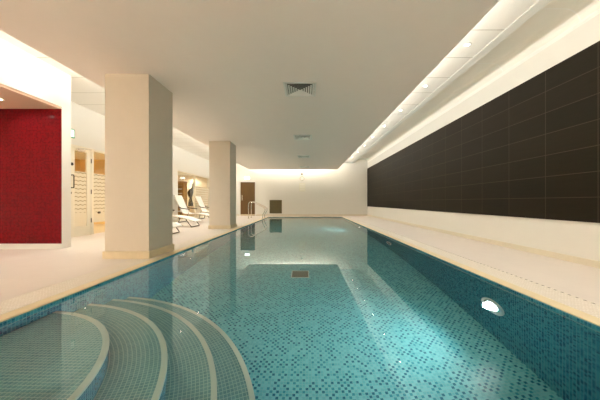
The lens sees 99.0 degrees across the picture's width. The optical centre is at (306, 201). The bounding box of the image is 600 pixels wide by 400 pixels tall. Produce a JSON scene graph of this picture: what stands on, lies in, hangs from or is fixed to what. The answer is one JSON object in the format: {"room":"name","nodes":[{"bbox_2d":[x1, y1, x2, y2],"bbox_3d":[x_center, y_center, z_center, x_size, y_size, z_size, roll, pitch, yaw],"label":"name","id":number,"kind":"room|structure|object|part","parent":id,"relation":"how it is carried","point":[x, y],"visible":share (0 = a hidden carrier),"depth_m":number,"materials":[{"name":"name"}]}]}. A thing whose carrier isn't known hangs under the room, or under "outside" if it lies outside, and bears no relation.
{"room":"indoor swimming pool","nodes":[
{"label":"indoor swimming pool","id":0,"kind":"room"},
{"bbox_2d":[0,38,70,248],"bbox_3d":[-6.255,-0.685,0.560,3.090,3.670,9.120,0,0,0],"label":"wall","id":1,"kind":"structure","parent":0,"point":[20,70],"depth_m":4.71,"materials":[{"name":"white paint"}]},
{"bbox_2d":[0,244,61,248],"bbox_3d":[-6.150,0.850,4.918,2.880,0.100,0.025,0,0,0],"label":"baseboard","id":2,"kind":"structure","parent":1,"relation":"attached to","point":[2,246],"depth_m":4.91,"materials":[{"name":"white paint"}]},
{"bbox_2d":[0,109,61,243],"bbox_3d":[-6.152,-0.495,4.923,2.875,2.590,0.015,0,0,0],"label":"wall panel","id":3,"kind":"object","parent":1,"relation":"attached to","point":[30,139],"visible":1,"depth_m":4.92,"materials":[{"name":"red tile"}]},
{"bbox_2d":[75,151,104,159],"bbox_3d":[-7.630,-1.770,7.850,3.140,0.100,5.100,0,0,0],"label":"ceiling","id":4,"kind":"structure","parent":0,"point":[78,155],"depth_m":9.68,"materials":[{"name":"white paint"}]},
{"bbox_2d":[0,217,267,324],"bbox_3d":[-2.370,1.671,8.360,0.120,1.518,14.660,0,0,0],"label":"wall","id":5,"kind":"structure","parent":0,"point":[61,299],"depth_m":2.71,"materials":[{"name":"teal tile"}]},
{"bbox_2d":[0,217,599,326],"bbox_3d":[-0.085,0.906,8.360,4.710,0.012,14.680,0,0,0],"label":"trim","id":6,"kind":"structure","parent":5,"relation":"attached to","point":[592,319],"depth_m":2.73,"materials":[{"name":"beige stone"}]},
{"bbox_2d":[71,102,208,219],"bbox_3d":[-5.980,-0.810,10.910,0.160,3.420,11.580,0,0,0],"label":"wall","id":7,"kind":"structure","parent":0,"point":[88,125],"depth_m":7.33,"materials":[{"name":"white paint"}]},
{"bbox_2d":[71,129,74,137],"bbox_3d":[-5.883,-1.720,6.420,0.034,0.220,0.140,0,0,0],"label":"exit sign","id":8,"kind":"object","parent":7,"relation":"attached to","point":[72,130],"visible":0.56,"depth_m":6.42,"materials":[{"name":"white plastic"}]},
{"bbox_2d":[71,144,104,236],"bbox_3d":[-5.919,-0.280,7.770,0.182,2.360,2.860,0,0,0],"label":"door","id":9,"kind":"structure","parent":7,"relation":"in","point":[82,183],"depth_m":6.79,"materials":[{"name":"beige paint"}]},
{"bbox_3d":[-5.879,-0.520,6.440,0.082,0.345,0.026,0,0,0],"label":"pull handle","id":10,"kind":"part","parent":9,"relation":"part of","materials":[{"name":"metal"}]},
{"bbox_2d":[94,173,104,221],"bbox_3d":[-5.930,-0.264,8.123,0.060,2.288,2.013,0,0,0],"label":"window","id":11,"kind":"structure","parent":9,"relation":"attached to","point":[99,179],"depth_m":7.36,"materials":[{"name":"metal"}]},
{"bbox_2d":[178,170,194,220],"bbox_3d":[-5.960,-0.280,12.640,0.080,2.360,1.840,0,0,0],"label":"window","id":12,"kind":"structure","parent":7,"relation":"in","point":[178,170],"depth_m":12.32,"materials":[{"name":"beige paint"}]},
{"bbox_2d":[193,175,208,217],"bbox_3d":[-5.960,-0.280,14.610,0.080,2.360,2.100,0,0,0],"label":"window","id":13,"kind":"structure","parent":7,"relation":"in","point":[194,186],"depth_m":13.99,"materials":[{"name":"beige paint"}]},
{"bbox_2d":[75,159,206,223],"bbox_3d":[-7.680,-0.410,10.950,3.240,2.620,11.500,0,0,0],"label":"wall","id":14,"kind":"structure","parent":0,"point":[199,181],"depth_m":16.60,"materials":[{"name":"beige paint"}]},
{"bbox_2d":[0,0,538,169],"bbox_3d":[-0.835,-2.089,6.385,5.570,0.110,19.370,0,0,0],"label":"ceiling","id":15,"kind":"structure","parent":0,"point":[225,65],"depth_m":3.48,"materials":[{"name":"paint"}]},
{"bbox_2d":[283,82,316,96],"bbox_3d":[-0.115,-2.025,4.620,0.570,0.020,0.570,0,0,0],"label":"ceiling vent","id":16,"kind":"object","parent":15,"relation":"in","point":[292,89],"visible":1,"depth_m":4.60,"materials":[{"name":"white plastic"}]},
{"bbox_2d":[293,135,311,139],"bbox_3d":[-0.115,-2.025,8.020,0.570,0.020,0.570,0,0,0],"label":"ceiling vent","id":17,"kind":"object","parent":15,"relation":"in","point":[296,137],"visible":1,"depth_m":8.03,"materials":[{"name":"white plastic"}]},
{"bbox_2d":[297,155,309,157],"bbox_3d":[-0.115,-2.025,11.450,0.570,0.020,0.570,0,0,0],"label":"ceiling vent","id":18,"kind":"object","parent":15,"relation":"in","point":[299,156],"visible":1,"depth_m":11.37,"materials":[{"name":"white plastic"}]},
{"bbox_2d":[0,216,599,304],"bbox_3d":[-2.610,1.022,6.350,13.180,0.256,20.700,0,0,0],"label":"floor","id":19,"kind":"structure","parent":0,"point":[22,271],"depth_m":3.94,"materials":[{"name":"tile"}]},
{"bbox_2d":[0,217,263,314],"bbox_3d":[-2.600,0.906,8.360,0.320,0.011,14.680,0,0,0],"label":"drain grating","id":20,"kind":"object","parent":19,"relation":"in","point":[6,306],"visible":0.89,"depth_m":2.90,"materials":[{"name":"beige stone"}]},
{"bbox_2d":[102,74,173,258],"bbox_3d":[-2.850,-0.567,4.422,0.744,2.934,0.770,0,0,0],"label":"column","id":21,"kind":"structure","parent":19,"relation":"on","point":[138,108],"depth_m":4.06,"materials":[{"name":"paint"}]},
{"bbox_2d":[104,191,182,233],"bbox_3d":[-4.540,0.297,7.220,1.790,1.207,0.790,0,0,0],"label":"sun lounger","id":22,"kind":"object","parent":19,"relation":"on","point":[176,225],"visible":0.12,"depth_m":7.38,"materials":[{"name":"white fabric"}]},
{"bbox_2d":[173,210,201,226],"bbox_3d":[-4.860,0.297,9.400,1.790,1.207,0.790,0,0,0],"label":"sun lounger","id":23,"kind":"object","parent":19,"relation":"on","point":[193,219],"visible":0.31,"depth_m":9.32,"materials":[{"name":"metal"}]},
{"bbox_2d":[174,195,208,222],"bbox_3d":[-4.890,0.297,11.500,1.790,1.207,0.790,0,0,0],"label":"sun lounger","id":24,"kind":"object","parent":19,"relation":"on","point":[181,203],"visible":0.84,"depth_m":11.41,"materials":[{"name":"fabric"}]},
{"bbox_2d":[195,196,208,218],"bbox_3d":[-4.890,0.297,13.600,1.790,1.207,0.790,0,0,0],"label":"sun lounger","id":25,"kind":"object","parent":19,"relation":"on","point":[202,206],"visible":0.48,"depth_m":13.52,"materials":[{"name":"metal"}]},
{"bbox_2d":[208,141,236,228],"bbox_3d":[-2.895,-0.567,8.892,0.744,2.934,0.770,0,0,0],"label":"column","id":26,"kind":"structure","parent":19,"relation":"on","point":[222,154],"depth_m":8.53,"materials":[{"name":"paint"}]},
{"bbox_2d":[247,201,264,218],"bbox_3d":[-2.708,0.433,13.850,0.975,0.935,0.108,0,0,0],"label":"pool handrail","id":27,"kind":"object","parent":19,"relation":"on","point":[251,201],"visible":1,"depth_m":13.83,"materials":[{"name":"metal"}]},
{"bbox_2d":[251,201,266,217],"bbox_3d":[-2.708,0.433,14.550,0.975,0.935,0.108,0,0,0],"label":"pool handrail","id":28,"kind":"object","parent":19,"relation":"on","point":[253,201],"visible":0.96,"depth_m":14.54,"materials":[{"name":"metal"}]},
{"bbox_2d":[345,217,599,317],"bbox_3d":[2.420,0.906,8.360,0.300,0.011,14.680,0,0,0],"label":"drain grating","id":29,"kind":"object","parent":19,"relation":"in","point":[588,307],"visible":1,"depth_m":2.94,"materials":[{"name":"beige stone"}]},
{"bbox_2d":[0,217,599,399],"bbox_3d":[-0.085,0.930,8.360,4.450,0.001,14.420,0,0,0],"label":"pool water","id":30,"kind":"object","parent":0,"point":[270,308],"visible":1,"depth_m":1.82,"materials":[{"name":"teal liquid"}]},
{"bbox_2d":[236,159,367,213],"bbox_3d":[-2.510,-0.875,16.800,13.380,4.050,0.200,0,0,0],"label":"wall","id":31,"kind":"structure","parent":0,"point":[343,190],"depth_m":16.70,"materials":[{"name":"white paint"}]},
{"bbox_2d":[239,181,255,215],"bbox_3d":[-3.835,-0.230,16.750,1.070,2.260,0.140,0,0,0],"label":"door","id":32,"kind":"structure","parent":31,"relation":"in","point":[248,188],"depth_m":16.73,"materials":[{"name":"brown wood"}]},
{"bbox_2d":[270,200,281,212],"bbox_3d":[-2.005,0.307,16.685,0.800,0.874,0.030,0,0,0],"label":"air vent","id":33,"kind":"object","parent":31,"relation":"in","point":[275,205],"visible":1,"depth_m":16.68,"materials":[{"name":"metal"}]},
{"bbox_2d":[236,214,366,215],"bbox_3d":[-0.960,0.853,16.690,9.840,0.095,0.020,0,0,0],"label":"baseboard","id":34,"kind":"structure","parent":31,"relation":"attached to","point":[236,214],"depth_m":16.68,"materials":[{"name":"beige stone"}]},
{"bbox_2d":[299,183,304,190],"bbox_3d":[-0.280,-0.960,16.692,0.400,0.540,0.023,0,0,0],"label":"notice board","id":35,"kind":"object","parent":31,"relation":"attached to","point":[301,185],"visible":1,"depth_m":16.68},
{"bbox_2d":[352,0,551,162],"bbox_3d":[2.980,-2.517,6.350,0.160,0.006,20.700,0,0,0],"label":"trim","id":36,"kind":"structure","parent":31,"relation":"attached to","point":[540,4],"depth_m":4.42,"materials":[{"name":"white paint"}]},
{"bbox_2d":[359,0,575,158],"bbox_3d":[3.510,-2.850,6.350,0.940,0.100,20.700,0,0,0],"label":"ceiling","id":37,"kind":"structure","parent":0,"point":[553,7],"depth_m":4.89,"materials":[{"name":"white paint"}]},
{"bbox_2d":[342,217,599,328],"bbox_3d":[2.200,1.671,8.360,0.120,1.518,14.660,0,0,0],"label":"wall","id":38,"kind":"structure","parent":0,"point":[533,299],"depth_m":2.62,"materials":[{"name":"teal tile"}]},
{"bbox_2d":[368,14,599,260],"bbox_3d":[4.080,-0.875,6.350,0.200,4.050,20.700,0,0,0],"label":"wall","id":39,"kind":"structure","parent":0,"point":[573,238],"depth_m":4.81,"materials":[{"name":"white paint"}]},
{"bbox_2d":[365,0,599,162],"bbox_3d":[3.860,-2.680,6.350,0.240,0.240,20.700,0,0,0],"label":"trim","id":40,"kind":"structure","parent":39,"relation":"attached to","point":[579,12],"depth_m":4.82,"materials":[{"name":"paint"}]},
{"bbox_2d":[367,41,599,222],"bbox_3d":[3.969,-0.947,6.390,0.022,2.464,20.580,0,0,0],"label":"wall panel","id":41,"kind":"object","parent":39,"relation":"attached to","point":[532,150],"visible":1,"depth_m":4.80,"materials":[{"name":"tile"}]},
{"bbox_2d":[367,214,599,268],"bbox_3d":[3.970,0.853,6.350,0.020,0.095,20.700,0,0,0],"label":"baseboard","id":42,"kind":"structure","parent":39,"relation":"attached to","point":[574,259],"depth_m":4.78,"materials":[{"name":"beige stone"}]},
{"bbox_3d":[-7.630,0.947,13.600,3.140,0.106,6.000,0,0,0],"label":"floor","id":43,"kind":"structure","parent":0,"visible":0},
{"bbox_2d":[178,181,186,218],"bbox_3d":[-7.080,-0.110,13.900,1.020,2.020,0.400,0,0,0],"label":"shelf unit","id":44,"kind":"object","parent":43,"relation":"on","point":[182,185],"visible":0.26,"depth_m":13.90,"materials":[{"name":"orange wood"}]},
{"bbox_2d":[187,183,195,216],"bbox_3d":[-6.692,-0.098,14.900,0.480,1.996,0.400,0,0,0],"label":"sculpture","id":45,"kind":"object","parent":43,"relation":"on","point":[190,192],"visible":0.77,"depth_m":14.79,"materials":[{"name":"beige paint"}]},
{"bbox_3d":[-6.250,-1.880,0.465,2.700,0.100,8.930,0,0,0],"label":"niche","id":46,"kind":"object","parent":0,"visible":0},
{"bbox_2d":[0,84,59,108],"bbox_3d":[-6.165,-1.810,0.460,2.870,0.040,8.920,0,0,0],"label":"lining","id":47,"kind":"object","parent":46,"relation":"attached to","point":[14,99],"visible":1,"depth_m":4.56,"materials":[{"name":"beige paint"}]}
]}

